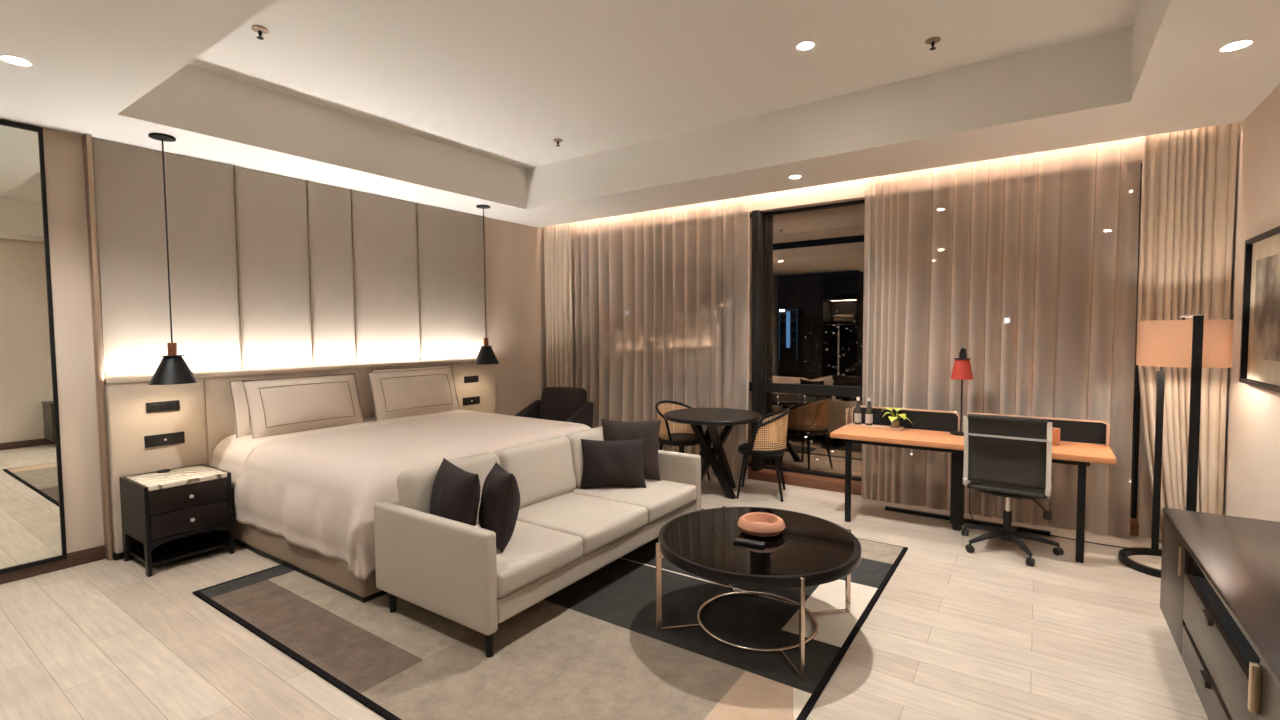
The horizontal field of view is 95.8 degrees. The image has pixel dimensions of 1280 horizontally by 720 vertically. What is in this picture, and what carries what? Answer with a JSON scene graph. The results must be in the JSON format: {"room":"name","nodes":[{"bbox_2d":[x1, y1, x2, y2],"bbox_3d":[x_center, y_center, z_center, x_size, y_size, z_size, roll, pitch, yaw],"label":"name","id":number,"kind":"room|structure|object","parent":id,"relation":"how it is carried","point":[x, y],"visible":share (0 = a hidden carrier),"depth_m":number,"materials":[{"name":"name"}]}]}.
{"room":"hotel room","nodes":[
{"label":"hotel room","id":0,"kind":"room"},
{"bbox_2d":[1,119,545,552],"bbox_3d":[-3.626,-0.389,4.541,0.100,3.600,8.780,1,3,35],"label":"wall","id":1,"kind":"structure","parent":0,"point":[515,259],"depth_m":4.08,"materials":[{"name":"beige paint"}]},
{"bbox_2d":[0,119,66,574],"bbox_3d":[-4.238,-0.067,3.549,0.028,2.920,0.925,1,3,35],"label":"wall mirror","id":2,"kind":"object","parent":1,"relation":"attached to","point":[32,515],"visible":1,"depth_m":3.82,"materials":[{"name":"black mirror"}]},
{"bbox_2d":[0,545,105,584],"bbox_3d":[-4.925,1.465,2.624,0.015,0.100,3.790,1,3,35],"label":"baseboard","id":3,"kind":"structure","parent":1,"relation":"attached to","point":[76,558],"depth_m":3.98,"materials":[{"name":"brown wood"}]},
{"bbox_2d":[83,134,495,560],"bbox_3d":[-2.800,-0.142,5.526,0.148,2.998,3.565,1,3,35],"label":"headboard","id":4,"kind":"object","parent":1,"relation":"attached to","point":[267,270],"visible":0.78,"depth_m":4.82,"materials":[{"name":"fabric"}]},
{"bbox_2d":[146,400,179,412],"bbox_3d":[-3.559,0.347,4.319,0.016,0.075,0.200,1,3,35],"label":"wall outlet","id":5,"kind":"object","parent":4,"relation":"attached to","point":[161,406],"visible":1,"depth_m":4.31,"materials":[{"name":"black"}]},
{"bbox_2d":[144,431,184,447],"bbox_3d":[-3.558,0.595,4.330,0.016,0.089,0.241,1,3,35],"label":"wall outlet","id":6,"kind":"object","parent":4,"relation":"attached to","point":[177,437],"visible":1,"depth_m":4.32,"materials":[{"name":"black plastic"}]},
{"bbox_2d":[150,437,160,444],"bbox_3d":[-3.586,0.599,4.280,0.002,0.058,0.060,1,3,35],"label":"socket","id":7,"kind":"object","parent":6,"relation":"attached to","point":[153,440],"depth_m":4.28,"materials":[{"name":"black plastic"}]},
{"bbox_2d":[170,434,179,442],"bbox_3d":[-3.518,0.594,4.379,0.002,0.058,0.060,1,3,35],"label":"socket","id":8,"kind":"object","parent":6,"relation":"attached to","point":[174,438],"depth_m":4.38,"materials":[{"name":"black plastic"}]},
{"bbox_2d":[463,396,479,405],"bbox_3d":[-1.945,0.470,6.664,0.016,0.088,0.230,1,3,35],"label":"wall outlet","id":9,"kind":"object","parent":4,"relation":"attached to","point":[469,400],"visible":1,"depth_m":6.66,"materials":[{"name":"black plastic"}]},
{"bbox_2d":[464,375,478,382],"bbox_3d":[-1.940,0.221,6.663,0.016,0.075,0.200,1,3,35],"label":"wall outlet","id":10,"kind":"object","parent":4,"relation":"attached to","point":[467,379],"visible":1,"depth_m":6.65,"materials":[{"name":"black plastic"}]},
{"bbox_2d":[0,473,1208,719],"bbox_3d":[-0.843,1.528,2.721,6.827,0.100,8.780,1,3,35],"label":"floor","id":11,"kind":"structure","parent":0,"point":[954,633],"depth_m":2.98,"materials":[{"name":"brown wood"}]},
{"bbox_2d":[119,464,233,576],"bbox_3d":[-3.329,1.126,4.174,0.548,0.604,0.500,1,3,35],"label":"nightstand","id":12,"kind":"object","parent":11,"relation":"on","point":[169,516],"visible":0.99,"depth_m":4.05,"materials":[{"name":"brown wood"}]},
{"bbox_2d":[156,469,170,472],"bbox_3d":[-3.503,0.815,4.253,0.086,0.009,0.086,1,3,35],"label":"tray","id":13,"kind":"object","parent":12,"relation":"on","point":[162,470],"visible":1,"depth_m":4.25,"materials":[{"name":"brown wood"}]},
{"bbox_2d":[129,532,227,565],"bbox_3d":[-3.353,1.367,4.203,0.455,0.020,0.456,1,3,35],"label":"shelf","id":14,"kind":"object","parent":12,"relation":"attached to","point":[195,544],"depth_m":4.17,"materials":[{"name":"brown wood"}]},
{"bbox_2d":[192,509,907,719],"bbox_3d":[-0.409,1.411,3.911,3.535,0.012,3.220,1,3,35],"label":"area rug","id":15,"kind":"object","parent":11,"relation":"on","point":[591,649],"visible":0.52,"depth_m":2.94,"materials":[{"name":"carpet"}]},
{"bbox_2d":[210,409,590,602],"bbox_3d":[-1.819,0.967,4.919,2.234,0.798,2.440,1,3,35],"label":"bed","id":16,"kind":"object","parent":15,"relation":"on","point":[303,501],"visible":0.67,"depth_m":3.98,"materials":[{"name":"white fabric"}]},
{"bbox_2d":[229,374,341,437],"bbox_3d":[-2.984,0.379,4.977,0.193,0.462,0.922,1,3,35],"label":"bed pillow","id":17,"kind":"object","parent":16,"relation":"on","point":[241,412],"visible":0.16,"depth_m":4.64,"materials":[{"name":"beige fabric"}]},
{"bbox_2d":[242,373,364,438],"bbox_3d":[-2.829,0.374,4.929,0.228,0.456,0.934,1,3,35],"label":"bed pillow","id":18,"kind":"object","parent":16,"relation":"on","point":[288,405],"visible":0.99,"depth_m":4.82,"materials":[{"name":"beige fabric"}]},
{"bbox_2d":[371,365,451,371],"bbox_3d":[-2.302,0.317,5.964,0.186,0.482,0.922,1,3,35],"label":"bed pillow","id":19,"kind":"object","parent":16,"relation":"on","point":[446,366],"visible":0.09,"depth_m":5.95,"materials":[{"name":"beige fabric"}]},
{"bbox_2d":[367,367,459,420],"bbox_3d":[-2.237,0.328,5.788,0.233,0.456,0.936,2,4,39],"label":"bed pillow","id":20,"kind":"object","parent":16,"relation":"on","point":[395,394],"visible":0.97,"depth_m":5.68,"materials":[{"name":"beige fabric"}]},
{"bbox_2d":[374,426,700,657],"bbox_3d":[-0.514,0.995,3.897,0.971,0.821,2.135,1,3,35],"label":"sofa","id":21,"kind":"object","parent":15,"relation":"on","point":[564,532],"visible":0.73,"depth_m":3.27,"materials":[{"name":"beige fabric"}]},
{"bbox_2d":[397,452,499,523],"bbox_3d":[-1.125,0.823,3.517,0.216,0.432,0.687,1,3,35],"label":"cushion","id":22,"kind":"object","parent":21,"relation":"on","point":[414,485],"depth_m":3.29,"materials":[{"name":"fabric"}]},
{"bbox_2d":[430,458,480,525],"bbox_3d":[-1.034,0.805,3.220,0.455,0.455,0.216,2,4,43],"label":"throw cushion","id":23,"kind":"object","parent":21,"relation":"on","point":[455,495],"visible":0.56,"depth_m":3.09,"materials":[{"name":"brown fabric"}]},
{"bbox_2d":[479,463,519,552],"bbox_3d":[-0.792,0.812,3.240,0.210,0.434,0.425,-2,3,-29],"label":"throw cushion","id":24,"kind":"object","parent":21,"relation":"on","point":[499,507],"visible":0.91,"depth_m":3.09,"materials":[{"name":"brown fabric"}]},
{"bbox_2d":[475,521,582,597],"bbox_3d":[-0.849,1.087,3.319,0.862,0.154,0.642,1,3,35],"label":"seat cushion","id":25,"kind":"object","parent":21,"relation":"on","point":[535,554],"depth_m":3.12,"materials":[{"name":"beige fabric"}]},
{"bbox_2d":[494,436,575,508],"bbox_3d":[-0.733,0.793,4.084,0.216,0.432,0.687,1,3,35],"label":"cushion","id":26,"kind":"object","parent":21,"relation":"on","point":[544,470],"depth_m":4.02,"materials":[{"name":"beige fabric"}]},
{"bbox_2d":[517,492,647,555],"bbox_3d":[-0.476,1.058,3.859,0.862,0.154,0.667,1,3,35],"label":"seat cushion","id":27,"kind":"object","parent":21,"relation":"on","point":[602,523],"depth_m":3.71,"materials":[{"name":"beige fabric"}]},
{"bbox_2d":[565,426,603,487],"bbox_3d":[-0.363,0.764,4.620,0.216,0.432,0.612,1,3,35],"label":"cushion","id":28,"kind":"object","parent":21,"relation":"on","point":[596,433],"depth_m":4.37,"materials":[{"name":"fabric"}]},
{"bbox_2d":[580,438,646,488],"bbox_3d":[-0.201,0.779,4.362,0.503,0.358,0.192,-1,3,-2],"label":"throw cushion","id":29,"kind":"object","parent":21,"relation":"on","point":[605,463],"visible":1,"depth_m":4.30,"materials":[{"name":"brown fabric"}]},
{"bbox_2d":[601,419,660,480],"bbox_3d":[-0.074,0.710,4.587,0.480,0.472,0.181,0,3,6],"label":"throw cushion","id":30,"kind":"object","parent":21,"relation":"on","point":[612,430],"visible":0.61,"depth_m":4.54,"materials":[{"name":"black fabric"}]},
{"bbox_2d":[571,479,695,523],"bbox_3d":[-0.095,1.028,4.410,0.862,0.154,0.667,1,3,35],"label":"seat cushion","id":31,"kind":"object","parent":21,"relation":"on","point":[664,500],"depth_m":4.21,"materials":[{"name":"beige fabric"}]},
{"bbox_2d":[656,506,860,680],"bbox_3d":[0.636,1.195,3.159,1.066,0.478,1.066,1,3,35],"label":"coffee table","id":32,"kind":"object","parent":15,"relation":"on","point":[811,550],"visible":0.91,"depth_m":2.96,"materials":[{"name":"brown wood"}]},
{"bbox_2d":[733,538,765,547],"bbox_3d":[0.571,0.952,3.021,0.165,0.020,0.042,1,3,29],"label":"remote control","id":33,"kind":"object","parent":32,"relation":"on","point":[736,540],"visible":1,"depth_m":3.01,"materials":[{"name":"black plastic"}]},
{"bbox_2d":[737,512,784,536],"bbox_3d":[0.671,0.912,3.199,0.260,0.080,0.260,1,3,35],"label":"wooden bowl","id":34,"kind":"object","parent":32,"relation":"on","point":[761,524],"visible":1,"depth_m":3.13,"materials":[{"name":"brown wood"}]},
{"bbox_2d":[514,387,593,427],"bbox_3d":[-1.061,0.815,7.073,0.843,0.915,0.732,1,3,21],"label":"armchair","id":35,"kind":"object","parent":11,"relation":"on","point":[565,404],"visible":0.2,"depth_m":7.22,"materials":[{"name":"black fabric"}]},
{"bbox_2d":[655,400,710,480],"bbox_3d":[0.427,0.877,6.205,0.495,0.851,0.568,2,4,45],"label":"dining chair","id":36,"kind":"object","parent":11,"relation":"on","point":[671,438],"visible":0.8,"depth_m":6.19,"materials":[{"name":"beige wicker"}]},
{"bbox_2d":[664,408,761,498],"bbox_3d":[0.723,0.927,5.768,0.960,0.783,0.960,1,3,35],"label":"dining table","id":37,"kind":"object","parent":11,"relation":"on","point":[710,417],"visible":1,"depth_m":5.68,"materials":[{"name":"brown wood"}]},
{"bbox_2d":[736,408,789,501],"bbox_3d":[1.214,0.896,5.666,0.495,0.851,0.568,0,3,17],"label":"dining chair","id":38,"kind":"object","parent":11,"relation":"on","point":[775,448],"visible":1,"depth_m":5.47,"materials":[{"name":"beige wicker"}]},
{"bbox_2d":[830,406,1116,562],"bbox_3d":[2.550,0.904,4.607,1.875,0.912,0.620,1,3,35],"label":"desk","id":39,"kind":"object","parent":11,"relation":"on","point":[1083,443],"visible":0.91,"depth_m":4.59,"materials":[{"name":"orange wood"}]},
{"bbox_2d":[851,443,861,475],"label":"lights","id":40,"kind":"object","parent":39,"point":[856,462],"depth_m":274.43},
{"bbox_2d":[848,423,903,429],"bbox_3d":[2.087,0.589,5.123,0.445,0.014,0.120,1,3,35],"label":"wooden tray","id":41,"kind":"object","parent":39,"relation":"on","point":[850,424],"visible":1,"depth_m":5.08,"materials":[{"name":"beige"}]},
{"bbox_2d":[854,397,861,424],"bbox_3d":[1.961,0.456,5.203,0.062,0.243,0.062,1,3,35],"label":"glass bottle","id":42,"kind":"object","parent":41,"relation":"on","point":[858,411],"visible":1,"depth_m":5.18,"materials":[{"name":"grey glass"}]},
{"bbox_2d":[865,398,872,425],"bbox_3d":[2.039,0.458,5.149,0.062,0.243,0.062,1,3,35],"label":"glass bottle","id":43,"kind":"object","parent":41,"relation":"on","point":[869,411],"visible":1,"depth_m":5.13,"materials":[{"name":"grey"}]},
{"bbox_2d":[881,408,911,426],"bbox_3d":[2.216,0.504,5.029,0.190,0.161,0.244,-2,3,-26],"label":"potted plant","id":44,"kind":"object","parent":41,"relation":"on","point":[894,422],"visible":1,"depth_m":5.00,"materials":[{"name":"green plant"}]},
{"bbox_2d":[950,348,972,435],"bbox_3d":[2.633,0.254,4.734,0.164,0.712,0.164,1,3,35],"label":"desk lamp","id":45,"kind":"object","parent":39,"relation":"on","point":[962,370],"visible":0.91,"depth_m":4.69,"materials":[{"name":"red metal"}]},
{"bbox_2d":[1052,427,1059,445],"bbox_3d":[3.070,0.567,4.309,0.095,0.120,0.080,1,3,35],"label":"box","id":46,"kind":"object","parent":39,"relation":"on","point":[1055,431],"visible":0.53,"depth_m":4.26,"materials":[{"name":"brown"}]},
{"bbox_2d":[1051,463,1077,503],"label":"lights","id":47,"kind":"object","parent":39,"point":[1066,474],"depth_m":230.64},
{"bbox_2d":[961,413,1063,566],"bbox_3d":[2.697,0.876,4.207,0.642,1.002,0.634,2,3,38],"label":"office chair","id":48,"kind":"object","parent":11,"relation":"on","point":[1005,456],"visible":1,"depth_m":4.04,"materials":[{"name":"grey fabric"}]},
{"bbox_2d":[969,488,1128,547],"bbox_3d":[3.252,1.016,4.432,1.280,0.689,0.192,1,3,25],"label":"power cord","id":49,"kind":"object","parent":11,"relation":"on","point":[969,488],"visible":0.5,"depth_m":4.40,"materials":[{"name":"black plastic"}]},
{"bbox_2d":[1118,314,1233,577],"bbox_3d":[3.548,0.547,3.807,0.575,1.682,0.525,1,3,35],"label":"floor lamp","id":50,"kind":"object","parent":11,"relation":"on","point":[1198,343],"visible":0.79,"depth_m":3.62,"materials":[{"name":"black metal"}]},
{"bbox_2d":[1160,508,1279,719],"bbox_3d":[2.393,1.158,2.083,0.547,0.648,2.100,1,3,35],"label":"base cabinet","id":51,"kind":"object","parent":11,"relation":"on","point":[1220,587],"visible":1,"depth_m":2.27,"materials":[{"name":"brown wood"}]},
{"bbox_2d":[1191,575,1259,667],"bbox_3d":[2.222,0.998,2.122,0.130,0.012,1.073,1,3,35],"label":"niche shelf","id":52,"kind":"object","parent":51,"relation":"attached to","point":[1243,651],"depth_m":2.17,"materials":[{"name":"black wood"}]},
{"bbox_2d":[0,0,1279,227],"bbox_3d":[-0.841,-1.795,2.602,6.627,0.550,8.680,1,3,35],"label":"ceiling","id":53,"kind":"structure","parent":0,"point":[457,105],"depth_m":3.95,"materials":[{"name":"white paint"}]},
{"bbox_2d":[0,55,32,66],"bbox_3d":[-3.164,-1.517,2.933,0.124,0.005,0.124,1,3,35],"label":"recessed light","id":54,"kind":"object","parent":53,"relation":"in","point":[11,59],"visible":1,"depth_m":2.94,"materials":[{"name":"white"}]},
{"bbox_2d":[148,133,197,384],"bbox_3d":[-3.342,-0.702,4.096,0.280,1.738,0.280,1,3,35],"label":"pendant lamp","id":55,"kind":"object","parent":53,"relation":"hanging from","point":[172,369],"visible":1,"depth_m":4.07,"materials":[{"name":"black metal"}]},
{"bbox_2d":[251,25,268,39],"bbox_3d":[-2.298,-1.974,3.500,0.090,0.056,0.090,1,3,35],"label":"sprinkler","id":56,"kind":"object","parent":53,"relation":"attached to","point":[260,30],"visible":1,"depth_m":3.49,"materials":[{"name":"brown metal"}]},
{"bbox_2d":[474,204,498,364],"bbox_3d":[-1.715,-0.825,6.397,0.280,1.738,0.280,1,3,35],"label":"pendant lamp","id":57,"kind":"object","parent":53,"relation":"hanging from","point":[486,355],"visible":1,"depth_m":6.37,"materials":[{"name":"black metal"}]},
{"bbox_2d":[553,139,562,146],"bbox_3d":[-0.787,-2.085,5.558,0.090,0.056,0.090,1,3,35],"label":"sprinkler","id":58,"kind":"object","parent":53,"relation":"attached to","point":[554,140],"visible":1,"depth_m":5.55,"materials":[{"name":"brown metal"}]},
{"bbox_2d":[544,223,572,386],"bbox_3d":[-1.056,-0.325,7.642,0.472,3.108,0.082,2,3,36],"label":"curtain","id":59,"kind":"object","parent":53,"relation":"hanging from","point":[557,238],"visible":0.63,"depth_m":7.61,"materials":[{"name":"beige fabric"}]},
{"bbox_2d":[574,196,749,480],"bbox_3d":[0.149,-0.294,6.795,2.450,3.108,0.129,1,3,35],"label":"sheer curtain","id":60,"kind":"object","parent":53,"relation":"hanging from","point":[713,204],"visible":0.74,"depth_m":6.91,"materials":[{"name":"beige fabric"}]},
{"bbox_2d":[788,175,801,178],"bbox_3d":[1.411,-1.665,5.263,0.124,0.005,0.124,1,3,35],"label":"recessed light","id":61,"kind":"object","parent":53,"relation":"in","point":[792,176],"visible":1,"depth_m":5.27,"materials":[{"name":"white"}]},
{"bbox_2d":[796,41,815,50],"bbox_3d":[1.076,-2.041,3.759,0.124,0.005,0.124,1,3,35],"label":"recessed light","id":62,"kind":"object","parent":53,"relation":"in","point":[807,45],"visible":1,"depth_m":3.75,"materials":[{"name":"white"}]},
{"bbox_2d":[925,37,940,49],"bbox_3d":[1.872,-2.017,3.698,0.090,0.056,0.090,1,3,35],"label":"sprinkler","id":63,"kind":"object","parent":53,"relation":"attached to","point":[932,41],"visible":1,"depth_m":3.69,"materials":[{"name":"brown metal"}]},
{"bbox_2d":[861,139,1137,537],"bbox_3d":[2.913,-0.224,4.896,1.963,3.108,0.122,1,3,35],"label":"sheer curtain","id":64,"kind":"object","parent":53,"relation":"hanging from","point":[1114,322],"visible":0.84,"depth_m":4.80,"materials":[{"name":"beige fabric"}]},
{"bbox_2d":[1137,122,1237,542],"bbox_3d":[3.928,-0.199,4.197,0.497,3.109,0.079,1,3,35],"label":"curtain","id":65,"kind":"object","parent":53,"relation":"hanging from","point":[1188,186],"visible":0.7,"depth_m":4.16,"materials":[{"name":"beige fabric"}]},
{"bbox_2d":[1219,40,1253,51],"bbox_3d":[2.967,-1.563,2.879,0.124,0.005,0.124,1,3,35],"label":"recessed light","id":66,"kind":"object","parent":53,"relation":"in","point":[1231,47],"visible":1,"depth_m":2.87,"materials":[{"name":"white"}]},
{"bbox_2d":[571,137,1152,536],"bbox_3d":[1.558,-0.287,6.135,6.627,3.160,0.280,1,3,35],"label":"wall","id":67,"kind":"structure","parent":0,"point":[1079,158],"depth_m":5.41,"materials":[{"name":"beige paint"}]},
{"bbox_2d":[579,214,751,466],"bbox_3d":[0.283,-0.225,7.031,2.575,2.770,0.060,1,3,35],"label":"window","id":68,"kind":"structure","parent":67,"relation":"in","point":[668,382],"depth_m":6.96,"materials":[{"name":"black"}]},
{"bbox_2d":[752,210,763,471],"bbox_3d":[1.265,-0.193,6.206,0.070,2.770,0.165,1,3,35],"label":"trim","id":69,"kind":"structure","parent":67,"relation":"attached to","point":[757,215],"depth_m":6.15,"materials":[{"name":"black metal"}]},
{"bbox_2d":[764,199,868,481],"bbox_3d":[1.794,-0.187,5.990,1.095,2.770,0.060,1,3,35],"label":"window","id":70,"kind":"structure","parent":67,"relation":"in","point":[830,390],"depth_m":6.05,"materials":[{"name":"black"}]},
{"bbox_2d":[708,464,1138,535],"bbox_3d":[1.571,1.242,6.190,5.710,0.100,0.310,1,3,35],"label":"trim","id":71,"kind":"structure","parent":67,"relation":"attached to","point":[1066,517],"depth_m":5.34,"materials":[{"name":"brown wood"}]},
{"bbox_2d":[866,163,1141,518],"bbox_3d":[3.084,-0.154,5.100,2.040,2.770,0.060,1,3,35],"label":"window","id":72,"kind":"structure","parent":67,"relation":"in","point":[1065,402],"depth_m":5.01,"materials":[{"name":"black"}]},
{"bbox_2d":[1223,84,1279,521],"bbox_3d":[1.911,-0.250,0.723,0.100,3.600,8.780,1,3,35],"label":"wall","id":73,"kind":"structure","parent":0,"point":[1252,434],"depth_m":3.66,"materials":[{"name":"beige paint"}]},
{"bbox_2d":[1239,226,1279,392],"bbox_3d":[3.572,-0.285,3.260,0.043,0.900,1.040,1,3,35],"label":"framed picture","id":74,"kind":"object","parent":73,"relation":"attached to","point":[1260,325],"visible":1,"depth_m":3.44,"materials":[{"name":"brown wood"}]},
{"bbox_2d":[1252,253,1279,361],"bbox_3d":[3.577,-0.295,3.255,0.002,0.600,0.780,1,3,35],"label":"print","id":75,"kind":"object","parent":74,"relation":"attached to","point":[1266,319],"depth_m":3.38},
{"label":"outside","id":76,"kind":"structure","parent":0,"visible":0},
{"bbox_2d":[588,344,608,374],"label":"lights","id":77,"kind":"object","parent":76,"point":[596,346],"depth_m":1326.13,"materials":[{"name":"black"}]},
{"bbox_2d":[589,382,608,427],"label":"curtain","id":78,"kind":"object","parent":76,"point":[606,385],"depth_m":513.59,"materials":[{"name":"black"}]},
{"bbox_2d":[614,384,621,420],"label":"curtain","id":79,"kind":"object","parent":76,"point":[617,387],"depth_m":516.04,"materials":[{"name":"black"}]},
{"bbox_2d":[614,344,622,375],"label":"lights","id":80,"kind":"object","parent":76,"point":[618,348],"depth_m":1316.62,"materials":[{"name":"black"}]},
{"bbox_2d":[627,344,704,379],"label":"lights","id":81,"kind":"object","parent":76,"point":[668,348],"depth_m":1222.29,"materials":[{"name":"black"}]},
{"bbox_2d":[705,306,751,410],"bbox_3d":[64.951,2.017,407.840,30.000,79.000,24.000,1,3,35],"label":"tower","id":82,"kind":"structure","parent":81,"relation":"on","point":[743,315],"depth_m":397.06,"materials":[{"name":"black"}]},
{"bbox_2d":[748,310,778,380],"bbox_3d":[150.786,-19.939,746.430,44.000,89.000,40.000,1,3,35],"label":"tower","id":83,"kind":"structure","parent":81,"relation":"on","point":[772,318],"depth_m":733.88,"materials":[{"name":"black"}]},
{"bbox_2d":[627,384,704,421],"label":"curtain","id":84,"kind":"object","parent":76,"point":[679,392],"depth_m":536.33,"materials":[{"name":"black"}]},
{"bbox_2d":[767,392,844,473],"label":"window","id":85,"kind":"structure","parent":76,"point":[813,447],"depth_m":301.07,"materials":[{"name":"black"}]},
{"bbox_2d":[779,309,804,437],"bbox_3d":[88.954,7.488,339.958,11.000,74.200,12.800,1,3,35],"label":"lit tower","id":86,"kind":"structure","parent":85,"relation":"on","point":[791,321],"depth_m":335.34,"materials":[{"name":"black"}]},
{"bbox_2d":[779,309,797,357],"bbox_3d":[85.478,-15.129,334.092,11.000,28.000,0.200,1,3,35],"label":"light","id":87,"kind":"object","parent":86,"relation":"attached to","point":[788,319],"depth_m":333.79,"materials":[{"name":"blue"}]},
{"bbox_2d":[804,317,821,419],"bbox_3d":[117.840,5.125,417.694,26.000,71.000,26.000,1,3,35],"label":"tower","id":88,"kind":"structure","parent":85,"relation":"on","point":[812,329],"depth_m":402.72,"materials":[{"name":"black"}]},
{"bbox_2d":[872,445,947,486],"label":"curtain","id":89,"kind":"object","parent":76,"point":[914,464],"depth_m":263.40,"materials":[{"name":"black"}]},
{"bbox_2d":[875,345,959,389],"label":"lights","id":90,"kind":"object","parent":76,"point":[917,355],"depth_m":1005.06,"materials":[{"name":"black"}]},
{"bbox_2d":[821,294,874,432],"bbox_3d":[126.431,2.264,350.769,26.000,83.000,20.000,1,3,35],"label":"tower","id":91,"kind":"structure","parent":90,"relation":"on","point":[842,319],"depth_m":343.59,"materials":[{"name":"black"}]},
{"bbox_2d":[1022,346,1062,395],"label":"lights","id":92,"kind":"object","parent":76,"point":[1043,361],"depth_m":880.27,"materials":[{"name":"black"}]},
{"bbox_2d":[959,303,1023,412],"bbox_3d":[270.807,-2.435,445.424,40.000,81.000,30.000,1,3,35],"label":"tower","id":93,"kind":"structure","parent":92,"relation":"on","point":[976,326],"depth_m":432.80,"materials":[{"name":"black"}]},
{"bbox_2d":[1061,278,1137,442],"bbox_3d":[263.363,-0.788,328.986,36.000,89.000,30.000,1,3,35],"label":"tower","id":94,"kind":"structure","parent":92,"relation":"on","point":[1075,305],"depth_m":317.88,"materials":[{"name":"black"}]},
{"bbox_2d":[1091,463,1103,507],"label":"lights","id":95,"kind":"object","parent":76,"point":[1097,475],"depth_m":227.40,"materials":[{"name":"black"}]},
{"bbox_2d":[1114,441,1132,510],"label":"lights","id":96,"kind":"object","parent":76,"point":[1122,448],"depth_m":240.83,"materials":[{"name":"black"}]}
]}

